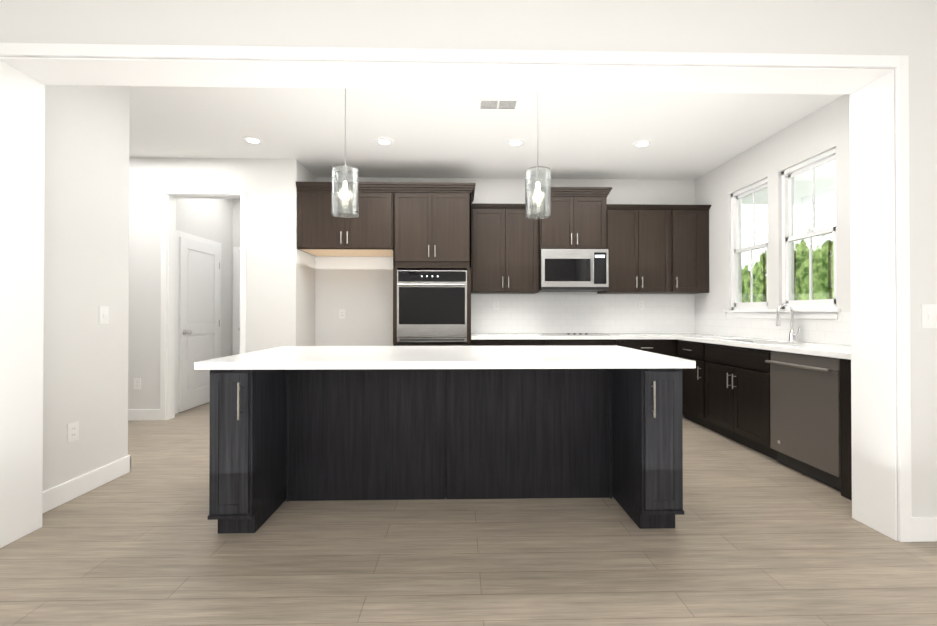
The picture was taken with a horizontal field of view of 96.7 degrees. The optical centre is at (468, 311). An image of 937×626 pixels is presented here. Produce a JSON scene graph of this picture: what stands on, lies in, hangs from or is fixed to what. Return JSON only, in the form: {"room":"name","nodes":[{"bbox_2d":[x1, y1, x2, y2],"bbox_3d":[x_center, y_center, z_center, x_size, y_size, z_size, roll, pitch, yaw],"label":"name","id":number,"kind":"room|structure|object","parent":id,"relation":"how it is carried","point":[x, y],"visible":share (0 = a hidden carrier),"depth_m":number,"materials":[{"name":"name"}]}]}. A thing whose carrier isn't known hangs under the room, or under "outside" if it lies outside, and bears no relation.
{"room":"kitchen","nodes":[
{"label":"kitchen","id":0,"kind":"room"},
{"bbox_2d":[296,182,475,345],"bbox_3d":[-0.931,-0.123,4.977,2.007,2.655,0.647,0,0,-1],"label":"cabinet","id":1,"kind":"object","parent":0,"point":[428,229],"depth_m":4.69,"materials":[{"name":"brown wood"}]},
{"bbox_2d":[0,402,936,625],"bbox_3d":[0.061,1.208,1.446,12.400,0.050,10.100,0,0,-1],"label":"floor","id":2,"kind":"structure","parent":0,"point":[754,538],"depth_m":2.00,"materials":[{"name":"brown wood"}]},
{"bbox_2d":[393,270,471,341],"bbox_3d":[-0.418,-0.062,4.994,0.880,0.790,0.636,0,0,-1],"label":"wall oven","id":3,"kind":"object","parent":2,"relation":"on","point":[429,305],"depth_m":4.68,"materials":[{"name":"metal"}]},
{"bbox_2d":[472,334,675,337],"bbox_3d":[1.478,0.295,5.028,2.908,0.040,0.631,0,0,-1],"label":"countertop","id":4,"kind":"structure","parent":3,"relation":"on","point":[473,335],"depth_m":4.76,"materials":[{"name":"white stone"}]},
{"bbox_2d":[537,333,603,333],"bbox_3d":[1.262,0.262,5.030,0.784,0.024,0.464,0,0,-1],"label":"cooktop","id":5,"kind":"object","parent":4,"relation":"in","point":[537,333],"depth_m":5.12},
{"bbox_2d":[393,342,471,345],"bbox_3d":[-0.418,0.782,4.997,0.880,0.845,0.620,0,0,-1],"label":"base cabinet","id":6,"kind":"object","parent":2,"relation":"on","point":[394,343],"depth_m":4.72,"materials":[{"name":"brown wood"}]},
{"bbox_2d":[198,365,693,533],"bbox_3d":[-0.114,0.746,2.701,2.513,0.890,1.106,0,0,-1],"label":"kitchen island","id":7,"kind":"object","parent":2,"relation":"on","point":[303,423],"depth_m":2.63,"materials":[{"name":"black wood"}]},
{"bbox_2d":[194,345,695,368],"bbox_3d":[-0.117,0.281,2.703,2.600,0.040,1.090,0,0,-1],"label":"island countertop","id":8,"kind":"structure","parent":7,"relation":"on","point":[283,355],"depth_m":2.42,"materials":[{"name":"white stone"}]},
{"bbox_2d":[472,338,543,345],"bbox_3d":[0.403,0.760,5.015,0.898,0.890,0.620,0,0,-1],"label":"base cabinet","id":9,"kind":"object","parent":2,"relation":"on","point":[475,341],"depth_m":4.71,"materials":[{"name":"brown wood"}]},
{"bbox_2d":[544,338,623,346],"bbox_3d":[1.257,0.760,5.034,0.946,0.890,0.620,0,0,-1],"label":"base cabinet","id":10,"kind":"object","parent":2,"relation":"on","point":[547,341],"depth_m":4.73,"materials":[{"name":"brown wood"}]},
{"bbox_2d":[624,338,675,356],"bbox_3d":[2.012,0.760,5.051,0.700,0.890,0.620,0,0,-1],"label":"base cabinet","id":11,"kind":"object","parent":2,"relation":"on","point":[665,346],"depth_m":4.75,"materials":[{"name":"brown wood"}]},
{"bbox_2d":[676,342,715,428],"bbox_3d":[2.662,0.756,4.442,0.580,0.890,0.592,0,0,-1],"label":"base cabinet","id":12,"kind":"object","parent":2,"relation":"on","point":[694,380],"depth_m":4.35,"materials":[{"name":"brown wood"}]},
{"bbox_2d":[676,334,767,341],"bbox_3d":[2.650,0.291,4.434,0.592,0.040,0.609,0,0,-1],"label":"countertop","id":13,"kind":"structure","parent":12,"relation":"on","point":[679,337],"depth_m":4.30,"materials":[{"name":"white stone"}]},
{"bbox_2d":[708,366,767,455],"bbox_3d":[2.677,0.867,3.797,0.580,0.660,0.970,0,0,-1],"label":"base cabinet","id":14,"kind":"object","parent":2,"relation":"on","point":[737,399],"depth_m":3.70,"materials":[{"name":"brown wood"}]},
{"bbox_2d":[768,350,851,497],"bbox_3d":[2.677,0.751,3.011,0.555,0.884,0.595,0,0,-1],"label":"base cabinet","id":15,"kind":"object","parent":2,"relation":"on","point":[809,398],"depth_m":2.92,"materials":[{"name":"metal"}]},
{"bbox_2d":[765,351,840,490],"bbox_3d":[2.648,0.746,3.010,0.612,0.874,0.595,0,0,-1],"label":"dishwasher","id":16,"kind":"object","parent":15,"relation":"in","point":[805,387],"depth_m":2.96,"materials":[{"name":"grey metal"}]},
{"bbox_2d":[760,343,850,361],"bbox_3d":[2.681,0.283,3.001,0.592,0.040,0.780,0,0,-1],"label":"countertop","id":17,"kind":"structure","parent":15,"relation":"on","point":[820,350],"depth_m":2.99,"materials":[{"name":"white stone"}]},
{"bbox_2d":[776,303,800,341],"bbox_3d":[2.841,0.095,3.700,0.172,0.344,0.110,0,0,-1],"label":"faucet","id":18,"kind":"object","parent":17,"relation":"on","point":[792,337],"depth_m":3.71,"materials":[{"name":"silver metal"}]},
{"bbox_2d":[0,0,936,540],"bbox_3d":[-0.013,-0.277,1.414,12.150,2.920,9.920,0,0,-1],"label":"wall","id":19,"kind":"structure","parent":0,"point":[102,216],"depth_m":2.79,"materials":[{"name":"white paint"}]},
{"bbox_2d":[67,421,78,442],"bbox_3d":[-2.522,0.766,2.657,0.007,0.120,0.075,0,0,-1],"label":"outlet","id":20,"kind":"object","parent":19,"relation":"attached to","point":[72,431],"visible":1,"depth_m":2.65,"materials":[{"name":"white plastic"}]},
{"bbox_2d":[42,455,129,513],"bbox_3d":[-2.520,1.128,2.695,0.013,0.125,0.794,0,0,-1],"label":"baseboard","id":21,"kind":"structure","parent":19,"relation":"attached to","point":[56,496],"depth_m":2.72,"materials":[{"name":"white paint"}]},
{"bbox_2d":[99,306,108,323],"bbox_3d":[-2.526,0.022,2.887,0.010,0.120,0.075,0,0,-1],"label":"switch plate","id":22,"kind":"object","parent":19,"relation":"attached to","point":[103,314],"visible":1,"depth_m":2.88,"materials":[{"name":"white plastic"}]},
{"bbox_2d":[134,378,140,388],"bbox_3d":[-3.670,0.797,4.613,0.075,0.120,0.007,0,0,-1],"label":"outlet","id":23,"kind":"object","parent":19,"relation":"attached to","point":[137,383],"visible":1,"depth_m":4.61,"materials":[{"name":"white plastic"}]},
{"bbox_2d":[128,409,159,420],"bbox_3d":[-4.710,1.140,4.585,2.600,0.125,0.013,0,0,-1],"label":"baseboard","id":24,"kind":"structure","parent":19,"relation":"attached to","point":[133,414],"depth_m":4.60,"materials":[{"name":"white paint"}]},
{"bbox_2d":[175,230,220,413],"bbox_3d":[-3.428,0.120,5.377,0.110,2.175,0.950,0,0,-1],"label":"hall door","id":25,"kind":"structure","parent":19,"relation":"in","point":[198,305],"depth_m":5.26,"materials":[{"name":"white paint"}]},
{"bbox_2d":[160,189,246,420],"bbox_3d":[-2.946,-0.082,4.690,0.930,2.570,0.138,0,0,-1],"label":"door frame","id":26,"kind":"structure","parent":19,"relation":"attached to","point":[167,332],"depth_m":4.63,"materials":[{"name":"white paint"}]},
{"bbox_2d":[233,247,239,354],"bbox_3d":[-3.043,0.124,6.126,0.870,2.175,0.110,0,0,-1],"label":"hall door","id":27,"kind":"structure","parent":19,"relation":"in","point":[236,300],"depth_m":6.15,"materials":[{"name":"white paint"}]},
{"bbox_2d":[296,186,359,256],"bbox_3d":[-1.639,-1.040,4.982,0.591,0.670,0.617,0,0,-1],"label":"upper cabinet","id":28,"kind":"object","parent":19,"relation":"attached to","point":[319,233],"depth_m":4.68,"materials":[{"name":"brown wood"}]},
{"bbox_2d":[339,309,344,318],"bbox_3d":[-1.604,0.026,5.283,0.075,0.120,0.007,0,0,-1],"label":"outlet","id":29,"kind":"object","parent":19,"relation":"attached to","point":[341,313],"visible":1,"depth_m":5.28,"materials":[{"name":"white plastic"}]},
{"bbox_2d":[352,186,383,256],"bbox_3d":[-1.153,-1.040,4.993,0.590,0.670,0.617,0,0,-1],"label":"upper cabinet","id":30,"kind":"object","parent":19,"relation":"attached to","point":[367,228],"depth_m":4.69,"materials":[{"name":"brown wood"}]},
{"bbox_2d":[384,186,471,269],"bbox_3d":[-0.452,-0.935,5.005,0.948,0.880,0.623,0,0,-1],"label":"upper cabinet","id":31,"kind":"object","parent":19,"relation":"attached to","point":[450,248],"depth_m":4.70,"materials":[{"name":"brown wood"}]},
{"bbox_2d":[0,43,911,547],"bbox_3d":[-0.069,-0.072,2.231,4.705,2.520,0.258,0,0,-1],"label":"door frame","id":32,"kind":"structure","parent":19,"relation":"attached to","point":[880,275],"depth_m":2.20,"materials":[{"name":"white paint"}]},
{"bbox_2d":[472,206,511,293],"bbox_3d":[0.261,-0.752,5.168,0.461,1.035,0.327,0,0,-1],"label":"upper cabinet","id":33,"kind":"object","parent":19,"relation":"attached to","point":[491,225],"depth_m":5.01,"materials":[{"name":"brown wood"}]},
{"bbox_2d":[493,301,498,309],"bbox_3d":[0.355,-0.083,5.319,0.075,0.120,0.007,0,0,-1],"label":"outlet","id":34,"kind":"object","parent":19,"relation":"attached to","point":[495,305],"visible":1,"depth_m":5.32,"materials":[{"name":"white plastic"}]},
{"bbox_2d":[512,206,539,293],"bbox_3d":[0.618,-0.752,5.176,0.461,1.035,0.327,0,0,-1],"label":"upper cabinet","id":35,"kind":"object","parent":19,"relation":"attached to","point":[525,231],"depth_m":5.02,"materials":[{"name":"brown wood"}]},
{"bbox_2d":[532,194,579,241],"bbox_3d":[1.079,-1.077,5.162,0.455,0.665,0.378,0,0,-1],"label":"upper cabinet","id":36,"kind":"object","parent":19,"relation":"attached to","point":[563,225],"depth_m":4.98,"materials":[{"name":"brown wood"}]},
{"bbox_2d":[540,242,611,293],"bbox_3d":[1.255,-0.533,5.137,0.798,0.547,0.429,0,0,-1],"label":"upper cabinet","id":37,"kind":"object","parent":19,"relation":"attached to","point":[564,266],"depth_m":4.93,"materials":[{"name":"metal"}]},
{"bbox_2d":[539,249,608,291],"bbox_3d":[1.255,-0.501,5.113,0.798,0.483,0.476,0,0,-1],"label":"microwave","id":38,"kind":"object","parent":37,"relation":"in","point":[560,270],"depth_m":4.92,"materials":[{"name":"silver metal"}]},
{"bbox_2d":[580,194,607,241],"bbox_3d":[1.430,-1.077,5.170,0.455,0.665,0.378,0,0,-1],"label":"upper cabinet","id":39,"kind":"object","parent":19,"relation":"attached to","point":[593,207],"depth_m":4.99,"materials":[{"name":"brown wood"}]},
{"bbox_2d":[604,206,643,293],"bbox_3d":[1.884,-0.752,5.204,0.450,1.035,0.327,0,0,-1],"label":"upper cabinet","id":40,"kind":"object","parent":19,"relation":"attached to","point":[625,223],"depth_m":5.04,"materials":[{"name":"brown wood"}]},
{"bbox_2d":[638,301,643,309],"bbox_3d":[2.225,-0.083,5.361,0.075,0.120,0.007,0,0,-1],"label":"outlet","id":41,"kind":"object","parent":19,"relation":"attached to","point":[640,305],"visible":1,"depth_m":5.36,"materials":[{"name":"white plastic"}]},
{"bbox_2d":[644,206,671,293],"bbox_3d":[2.230,-0.751,5.211,0.452,1.035,0.327,0,0,-1],"label":"upper cabinet","id":42,"kind":"object","parent":19,"relation":"attached to","point":[657,219],"depth_m":5.05,"materials":[{"name":"brown wood"}]},
{"bbox_2d":[672,206,710,293],"bbox_3d":[2.696,-0.751,5.222,0.479,1.035,0.327,0,0,-1],"label":"upper cabinet","id":43,"kind":"object","parent":19,"relation":"attached to","point":[690,224],"depth_m":5.06,"materials":[{"name":"brown wood"}]},
{"bbox_2d":[728,342,751,345],"bbox_3d":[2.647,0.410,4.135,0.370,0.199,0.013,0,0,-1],"label":"countertop","id":44,"kind":"structure","parent":19,"relation":"attached to","point":[729,343],"depth_m":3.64,"materials":[{"name":"white stone"}]},
{"bbox_2d":[716,342,767,373],"bbox_3d":[2.465,0.408,3.756,0.012,0.199,0.764,0,0,-1],"label":"drawer front","id":45,"kind":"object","parent":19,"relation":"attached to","point":[746,357],"depth_m":3.63,"materials":[{"name":"black wood"}]},
{"bbox_2d":[731,178,767,309],"bbox_3d":[3.021,-0.679,4.424,0.070,1.320,0.600,0,0,-1],"label":"window","id":46,"kind":"structure","parent":19,"relation":"in","point":[736,249],"depth_m":4.50,"materials":[{"name":"white plastic"}]},
{"bbox_2d":[752,342,767,345],"bbox_3d":[2.846,0.408,3.764,0.012,0.199,0.764,0,0,-1],"label":"countertop","id":47,"kind":"structure","parent":19,"relation":"attached to","point":[753,343],"depth_m":3.49,"materials":[{"name":"white stone"}]},
{"bbox_2d":[724,309,840,318],"bbox_3d":[2.982,0.021,4.044,0.105,0.086,1.430,0,0,-1],"label":"window sill","id":48,"kind":"structure","parent":19,"relation":"attached to","point":[814,313],"depth_m":3.85,"materials":[{"name":"white paint"}]},
{"bbox_2d":[781,148,836,308],"bbox_3d":[3.038,-0.683,3.679,0.070,1.320,0.610,0,0,-1],"label":"window","id":49,"kind":"structure","parent":19,"relation":"in","point":[789,238],"depth_m":3.72,"materials":[{"name":"white plastic"}]},
{"bbox_2d":[912,516,936,541],"bbox_3d":[2.966,1.125,2.170,1.360,0.125,0.013,0,0,-1],"label":"baseboard","id":50,"kind":"structure","parent":19,"relation":"attached to","point":[924,529],"depth_m":2.15,"materials":[{"name":"white paint"}]},
{"bbox_2d":[921,304,936,327],"bbox_3d":[2.446,0.023,2.167,0.172,0.125,0.010,0,0,-1],"label":"switch plate","id":51,"kind":"object","parent":19,"relation":"attached to","point":[928,315],"visible":1,"depth_m":2.17,"materials":[{"name":"white plastic"}]},
{"bbox_2d":[129,86,843,204],"bbox_3d":[0.061,-1.787,1.464,12.400,0.100,10.100,0,0,-1],"label":"ceiling","id":52,"kind":"structure","parent":0,"point":[432,133],"depth_m":3.93,"materials":[{"name":"white paint"}]},
{"bbox_2d":[242,136,262,143],"bbox_3d":[-2.159,-1.715,4.171,0.190,0.010,0.190,0,0,-1],"label":"recessed light","id":53,"kind":"object","parent":52,"relation":"in","point":[251,140],"visible":1,"depth_m":4.16,"materials":[{"name":"white paint"}]},
{"bbox_2d":[332,88,358,217],"bbox_3d":[-0.796,-1.177,2.692,0.169,1.104,0.169,0,0,-1],"label":"pendant light","id":54,"kind":"object","parent":52,"relation":"hanging from","point":[335,179],"visible":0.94,"depth_m":2.65,"materials":[{"name":"clear glass"}]},
{"bbox_2d":[375,137,393,145],"bbox_3d":[-0.850,-1.715,4.200,0.190,0.010,0.190,0,0,-1],"label":"recessed light","id":55,"kind":"object","parent":52,"relation":"in","point":[384,141],"visible":1,"depth_m":4.19,"materials":[{"name":"white paint"}]},
{"bbox_2d":[477,98,519,109],"bbox_3d":[0.247,-1.720,3.459,0.340,0.008,0.180,0,0,-1],"label":"ceiling vent","id":56,"kind":"object","parent":52,"relation":"in","point":[498,104],"visible":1,"depth_m":3.45,"materials":[{"name":"white plastic"}]},
{"bbox_2d":[506,139,524,146],"bbox_3d":[0.480,-1.715,4.229,0.190,0.010,0.190,0,0,-1],"label":"recessed light","id":57,"kind":"object","parent":52,"relation":"in","point":[515,142],"visible":1,"depth_m":4.21,"materials":[{"name":"white paint"}]},
{"bbox_2d":[525,91,550,218],"bbox_3d":[0.453,-1.176,2.720,0.169,1.104,0.169,0,0,-1],"label":"pendant light","id":58,"kind":"object","parent":52,"relation":"hanging from","point":[546,180],"visible":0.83,"depth_m":2.68,"materials":[{"name":"clear glass"}]},
{"bbox_2d":[633,140,652,147],"bbox_3d":[1.780,-1.714,4.258,0.190,0.010,0.190,0,0,-1],"label":"recessed light","id":59,"kind":"object","parent":52,"relation":"in","point":[641,143],"visible":1,"depth_m":4.24,"materials":[{"name":"white paint"}]},
{"label":"outside","id":60,"kind":"structure","parent":0,"visible":0},
{"bbox_2d":[741,199,835,302],"bbox_3d":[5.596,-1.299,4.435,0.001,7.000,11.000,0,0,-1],"label":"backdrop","id":61,"kind":"structure","parent":60,"point":[822,265],"depth_m":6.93,"materials":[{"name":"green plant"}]}
]}

